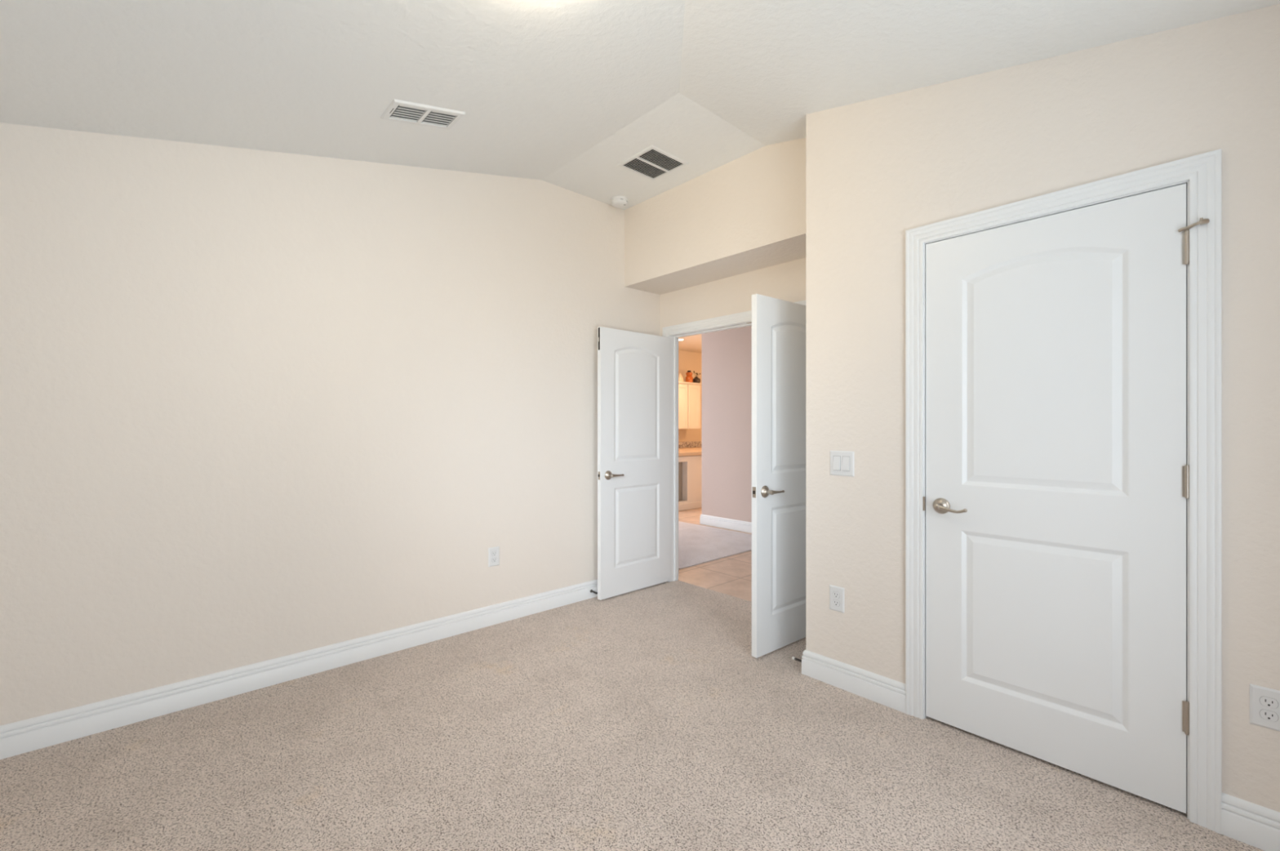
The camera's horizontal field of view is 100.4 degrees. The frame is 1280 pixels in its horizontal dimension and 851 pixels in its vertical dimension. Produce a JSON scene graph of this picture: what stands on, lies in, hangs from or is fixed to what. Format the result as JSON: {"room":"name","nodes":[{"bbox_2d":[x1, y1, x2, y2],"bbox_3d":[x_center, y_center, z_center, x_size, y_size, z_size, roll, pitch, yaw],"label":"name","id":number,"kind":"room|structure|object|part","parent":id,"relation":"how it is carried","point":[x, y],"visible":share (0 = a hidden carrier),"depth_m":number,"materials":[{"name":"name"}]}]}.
{"room":"empty bedroom","nodes":[
{"label":"empty bedroom","id":0,"kind":"room"},
{"bbox_2d":[0,122,659,725],"bbox_3d":[-1.238,-0.240,3.184,3.890,3.000,0.110,0,0,-42],"label":"wall","id":1,"kind":"structure","parent":0,"point":[255,406],"depth_m":2.59,"materials":[{"name":"white paint"}]},
{"bbox_2d":[0,578,597,759],"bbox_3d":[-1.190,1.199,3.142,3.685,0.122,0.016,0,0,-42],"label":"baseboard","id":2,"kind":"structure","parent":1,"relation":"attached to","point":[24,735],"depth_m":2.53,"materials":[{"name":"white paint"}]},
{"bbox_2d":[488,546,499,566],"bbox_3d":[-0.926,0.833,3.389,0.076,0.120,0.008,0,0,-42],"label":"electrical outlet","id":3,"kind":"object","parent":1,"relation":"attached to","point":[493,552],"visible":1,"depth_m":3.38,"materials":[{"name":"white plastic"}]},
{"bbox_2d":[491,556,497,562],"bbox_3d":[-0.925,0.853,3.387,0.037,0.029,0.004,0,0,-42],"label":"receptacle","id":4,"kind":"object","parent":3,"relation":"attached to","point":[494,559],"depth_m":3.38,"materials":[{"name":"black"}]},
{"bbox_2d":[491,551,497,555],"bbox_3d":[-0.925,0.814,3.387,0.035,0.027,0.004,0,0,-42],"label":"receptacle","id":5,"kind":"object","parent":3,"relation":"attached to","point":[493,553],"depth_m":3.38,"materials":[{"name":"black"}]},
{"bbox_2d":[0,506,1264,850],"bbox_3d":[0.842,1.298,5.221,9.710,0.084,7.830,0,0,-42],"label":"floor","id":6,"kind":"structure","parent":0,"point":[646,718],"depth_m":1.99,"materials":[{"name":"beige carpet"}]},
{"bbox_2d":[678,454,702,511],"bbox_3d":[0.970,0.860,9.020,2.395,0.800,1.192,0,0,-42],"label":"base cabinet","id":7,"kind":"object","parent":6,"relation":"on","point":[690,467],"visible":0.07,"depth_m":8.06,"materials":[{"name":"white paint"}]},
{"bbox_3d":[0.527,0.835,7.978,0.285,0.580,0.014,0,0,-42],"label":"niche panel","id":8,"kind":"part","parent":7,"relation":"part of","materials":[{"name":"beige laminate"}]},
{"bbox_2d":[678,446,702,456],"bbox_3d":[0.964,0.425,8.993,2.440,0.054,1.223,0,0,-42],"label":"countertop","id":9,"kind":"structure","parent":7,"relation":"on","point":[695,451],"depth_m":8.26,"materials":[{"name":"beige stone"}]},
{"bbox_2d":[0,0,1279,209],"bbox_3d":[0.075,-1.437,1.837,4.010,0.702,3.870,0,0,-42],"label":"ceiling","id":10,"kind":"structure","parent":0,"point":[561,93],"depth_m":2.07,"materials":[{"name":"white paint"}]},
{"bbox_2d":[380,98,465,129],"bbox_3d":[-1.007,-1.441,2.483,0.324,0.078,0.188,0,0,-42],"label":"ceiling vent","id":11,"kind":"object","parent":10,"relation":"in","point":[401,111],"visible":1,"depth_m":2.47,"materials":[{"name":"white metal"}]},
{"bbox_2d":[610,195,628,208],"bbox_3d":[-0.152,-1.645,3.942,0.132,0.046,0.132,0,0,-42],"label":"smoke detector","id":12,"kind":"object","parent":10,"relation":"attached to","point":[618,202],"visible":1,"depth_m":3.90,"materials":[{"name":"white plastic"}]},
{"bbox_2d":[617,145,688,180],"bbox_3d":[0.083,-1.664,3.402,0.326,0.008,0.326,0,0,-42],"label":"ceiling vent","id":13,"kind":"object","parent":10,"relation":"in","point":[652,162],"visible":1,"depth_m":3.39,"materials":[{"name":"white metal"}]},
{"bbox_2d":[678,350,702,441],"bbox_3d":[0.561,-0.050,9.537,4.300,2.620,0.120,0,0,-42],"label":"wall","id":14,"kind":"structure","parent":0,"point":[687,361],"depth_m":9.80,"materials":[{"name":"beige paint"}]},
{"bbox_2d":[678,381,688,428],"bbox_3d":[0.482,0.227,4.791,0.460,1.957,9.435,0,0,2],"label":"upper cabinet","id":15,"kind":"object","parent":14,"relation":"attached to","point":[682,386],"visible":0.44,"depth_m":9.18,"materials":[{"name":"white paint"}]},
{"bbox_2d":[678,373,684,381],"bbox_3d":[0.694,-0.827,9.185,0.124,0.150,0.124,0,0,-42],"label":"ornament","id":16,"kind":"object","parent":15,"relation":"on","point":[680,376],"visible":0.8,"depth_m":9.14,"materials":[{"name":"beige ceramic"}]},
{"bbox_2d":[678,440,702,447],"bbox_3d":[0.558,0.346,9.437,2.440,0.103,0.020,0,0,-42],"label":"backsplash","id":17,"kind":"structure","parent":14,"relation":"attached to","point":[697,443],"depth_m":9.75,"materials":[{"name":"stone"}]},
{"bbox_2d":[687,382,701,428],"bbox_3d":[0.853,-0.346,9.490,0.314,0.812,0.340,0,0,-42],"label":"upper cabinet","id":18,"kind":"object","parent":14,"relation":"attached to","point":[693,388],"visible":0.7,"depth_m":9.37,"materials":[{"name":"white paint"}]},
{"bbox_2d":[685,370,693,382],"bbox_3d":[0.860,-0.858,9.336,0.132,0.212,0.132,0,0,-42],"label":"lidded jar","id":19,"kind":"object","parent":18,"relation":"on","point":[689,378],"visible":0.96,"depth_m":9.29,"materials":[{"name":"orange ceramic"}]},
{"bbox_3d":[0.853,-0.739,9.490,0.314,0.026,0.340,0,0,-42],"label":"crown","id":20,"kind":"part","parent":18,"relation":"part of","materials":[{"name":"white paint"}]},
{"bbox_2d":[693,370,700,382],"bbox_3d":[0.999,-0.859,9.461,0.155,0.213,0.151,0,0,-42],"label":"bud vase","id":21,"kind":"object","parent":18,"relation":"on","point":[695,380],"visible":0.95,"depth_m":9.41,"materials":[{"name":"brown ceramic"}]},
{"bbox_2d":[678,333,702,353],"bbox_3d":[2.345,-1.395,6.549,5.700,0.090,7.900,0,0,-42],"label":"ceiling","id":22,"kind":"structure","parent":0,"point":[691,343],"depth_m":8.87,"materials":[{"name":"beige paint"}]},
{"bbox_2d":[624,137,805,294],"bbox_3d":[0.596,-1.407,3.635,0.385,0.665,1.700,0,0,-42],"label":"soffit","id":23,"kind":"structure","parent":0,"point":[745,214],"depth_m":3.46,"materials":[{"name":"white paint"}]},
{"bbox_2d":[702,325,751,522],"bbox_3d":[2.561,-0.050,4.994,0.120,2.620,5.115,0,0,-42],"label":"wall","id":24,"kind":"structure","parent":0,"point":[726,354],"depth_m":6.54,"materials":[{"name":"beige paint"}]},
{"bbox_2d":[699,514,751,533],"bbox_3d":[3.874,1.199,6.273,3.816,0.122,5.031,0,0,-42],"label":"baseboard","id":25,"kind":"structure","parent":24,"relation":"attached to","point":[734,524],"depth_m":6.53,"materials":[{"name":"white paint"}]},
{"bbox_2d":[659,257,805,336],"bbox_3d":[0.773,-0.240,3.796,0.095,3.000,1.700,0,0,-42],"label":"wall","id":26,"kind":"structure","parent":0,"point":[786,281],"depth_m":3.85,"materials":[{"name":"white paint"}]},
{"bbox_2d":[597,326,670,599],"bbox_3d":[-0.013,0.271,4.053,0.731,1.955,0.096,0,0,-44],"label":"door","id":27,"kind":"structure","parent":26,"relation":"in","point":[633,368],"depth_m":4.02,"materials":[{"name":"white paint"}]},
{"bbox_3d":[-0.224,0.360,3.855,0.066,0.066,0.018,0,0,-42],"label":"handle","id":28,"kind":"part","parent":27,"relation":"part of","materials":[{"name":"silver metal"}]},
{"bbox_3d":[-0.170,0.360,3.866,0.123,0.027,0.043,0,0,-42],"label":"lever","id":29,"kind":"part","parent":27,"relation":"part of","materials":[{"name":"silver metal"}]},
{"bbox_3d":[-0.029,0.750,4.069,0.463,0.596,0.035,0,0,-42],"label":"panel","id":30,"kind":"part","parent":27,"relation":"part of","materials":[{"name":"white paint"}]},
{"bbox_3d":[-0.030,-0.165,4.068,0.465,0.865,0.035,0,0,-42],"label":"panel","id":31,"kind":"part","parent":27,"relation":"part of","materials":[{"name":"white paint"}]},
{"bbox_2d":[662,300,805,581],"bbox_3d":[0.758,0.231,3.800,0.114,2.058,1.582,0,0,-42],"label":"door frame","id":32,"kind":"structure","parent":26,"relation":"attached to","point":[742,319],"depth_m":4.32,"materials":[{"name":"white paint"}]},
{"bbox_2d":[751,293,805,657],"bbox_3d":[0.914,0.271,3.080,0.730,1.955,0.094,0,0,-39],"label":"door","id":33,"kind":"structure","parent":26,"relation":"in","point":[778,326],"depth_m":2.97,"materials":[{"name":"white paint"}]},
{"bbox_3d":[0.616,0.360,2.877,0.001,0.058,0.023,0,0,-39],"label":"latch plate","id":34,"kind":"part","parent":33,"relation":"part of","materials":[{"name":"silver metal"}]},
{"bbox_3d":[0.686,0.360,2.899,0.066,0.066,0.018,0,0,-39],"label":"handle","id":35,"kind":"part","parent":33,"relation":"part of","materials":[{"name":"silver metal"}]},
{"bbox_3d":[0.741,0.360,2.907,0.123,0.027,0.043,0,0,-39],"label":"lever","id":36,"kind":"part","parent":33,"relation":"part of","materials":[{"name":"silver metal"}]},
{"bbox_3d":[0.895,0.750,3.102,0.463,0.596,0.035,0,0,-39],"label":"panel","id":37,"kind":"part","parent":33,"relation":"part of","materials":[{"name":"white paint"}]},
{"bbox_3d":[0.894,-0.165,3.102,0.465,0.865,0.035,0,0,-39],"label":"panel","id":38,"kind":"part","parent":33,"relation":"part of","materials":[{"name":"white paint"}]},
{"bbox_2d":[805,4,1279,811],"bbox_3d":[1.808,-0.240,2.195,0.730,3.000,2.060,0,0,-42],"label":"wall","id":39,"kind":"structure","parent":0,"point":[877,170],"depth_m":2.05,"materials":[{"name":"white paint"}]},
{"bbox_2d":[791,656,801,662],"bbox_3d":[0.818,1.210,2.754,0.022,0.022,0.070,0,0,-42],"label":"door stop","id":40,"kind":"object","parent":39,"relation":"attached to","point":[793,657],"visible":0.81,"depth_m":2.76,"materials":[{"name":"grey metal"}]},
{"bbox_2d":[829,584,844,612],"bbox_3d":[0.952,0.839,2.583,0.008,0.120,0.076,0,0,-42],"label":"electrical outlet","id":41,"kind":"object","parent":39,"relation":"attached to","point":[836,593],"visible":1,"depth_m":2.58,"materials":[{"name":"white plastic"}]},
{"bbox_2d":[832,599,839,605],"bbox_3d":[0.951,0.859,2.582,0.004,0.027,0.035,0,0,-42],"label":"receptacle","id":42,"kind":"object","parent":41,"relation":"attached to","point":[835,602],"depth_m":2.58,"materials":[{"name":"white plastic"}]},
{"bbox_2d":[832,591,839,598],"bbox_3d":[0.951,0.820,2.582,0.001,0.029,0.037,0,0,-42],"label":"receptacle","id":43,"kind":"object","parent":41,"relation":"attached to","point":[836,594],"depth_m":2.58,"materials":[{"name":"white plastic"}]},
{"bbox_2d":[830,450,854,476],"bbox_3d":[0.967,0.182,2.562,0.014,0.120,0.122,0,0,-42],"label":"light switch","id":44,"kind":"object","parent":39,"relation":"attached to","point":[842,462],"visible":1,"depth_m":2.56,"materials":[{"name":"white plastic"}]},
{"bbox_2d":[801,649,905,712],"bbox_3d":[1.233,1.199,2.741,0.651,0.122,0.510,0,0,-42],"label":"baseboard","id":45,"kind":"structure","parent":39,"relation":"attached to","point":[881,689],"depth_m":2.50,"materials":[{"name":"white paint"}]},
{"bbox_2d":[905,148,1222,833],"bbox_3d":[1.524,0.203,2.032,0.128,2.114,0.936,0,0,-42],"label":"door frame","id":46,"kind":"structure","parent":39,"relation":"attached to","point":[1202,174],"depth_m":1.69,"materials":[{"name":"white paint"}]},
{"bbox_3d":[1.230,0.335,2.298,0.039,0.060,0.006,0,0,-42],"label":"strike plate","id":47,"kind":"part","parent":46,"relation":"part of","materials":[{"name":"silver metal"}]},
{"bbox_2d":[925,183,1208,813],"bbox_3d":[1.499,0.234,1.976,0.094,2.023,0.836,0,0,-42],"label":"door","id":48,"kind":"structure","parent":39,"relation":"in","point":[1057,469],"depth_m":1.95,"materials":[{"name":"white paint"}]},
{"bbox_3d":[1.262,0.338,2.238,0.018,0.066,0.066,0,0,-42],"label":"handle","id":49,"kind":"part","parent":48,"relation":"part of","materials":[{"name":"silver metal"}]},
{"bbox_3d":[1.274,0.340,2.184,0.043,0.030,0.123,0,0,-42],"label":"lever","id":50,"kind":"part","parent":48,"relation":"part of","materials":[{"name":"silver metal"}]},
{"bbox_3d":[1.504,0.737,2.014,0.035,0.615,0.511,0,0,-42],"label":"panel","id":51,"kind":"part","parent":48,"relation":"part of","materials":[{"name":"white paint"}]},
{"bbox_3d":[1.504,-0.204,2.013,0.035,0.896,0.509,0,0,-42],"label":"panel","id":52,"kind":"part","parent":48,"relation":"part of","materials":[{"name":"white paint"}]},
{"bbox_2d":[1221,791,1279,850],"bbox_3d":[1.975,1.199,1.458,0.016,0.122,0.526,0,0,-42],"label":"baseboard","id":53,"kind":"structure","parent":39,"relation":"attached to","point":[1255,824],"depth_m":1.60,"materials":[{"name":"white paint"}]},
{"bbox_2d":[1249,683,1279,731],"bbox_3d":[1.867,0.840,1.583,0.008,0.120,0.076,0,0,-42],"label":"electrical outlet","id":54,"kind":"object","parent":39,"relation":"attached to","point":[1264,702],"visible":1,"depth_m":1.59,"materials":[{"name":"white plastic"}]},
{"bbox_2d":[1259,708,1278,721],"bbox_3d":[1.865,0.860,1.582,0.001,0.029,0.037,0,0,-42],"label":"receptacle","id":55,"kind":"object","parent":54,"relation":"attached to","point":[1265,714],"depth_m":1.58,"materials":[{"name":"white plastic"}]},
{"bbox_2d":[1259,695,1278,708],"bbox_3d":[1.865,0.821,1.582,0.001,0.029,0.037,0,0,-42],"label":"receptacle","id":56,"kind":"object","parent":54,"relation":"attached to","point":[1265,701],"depth_m":1.58,"materials":[{"name":"white plastic"}]}
]}

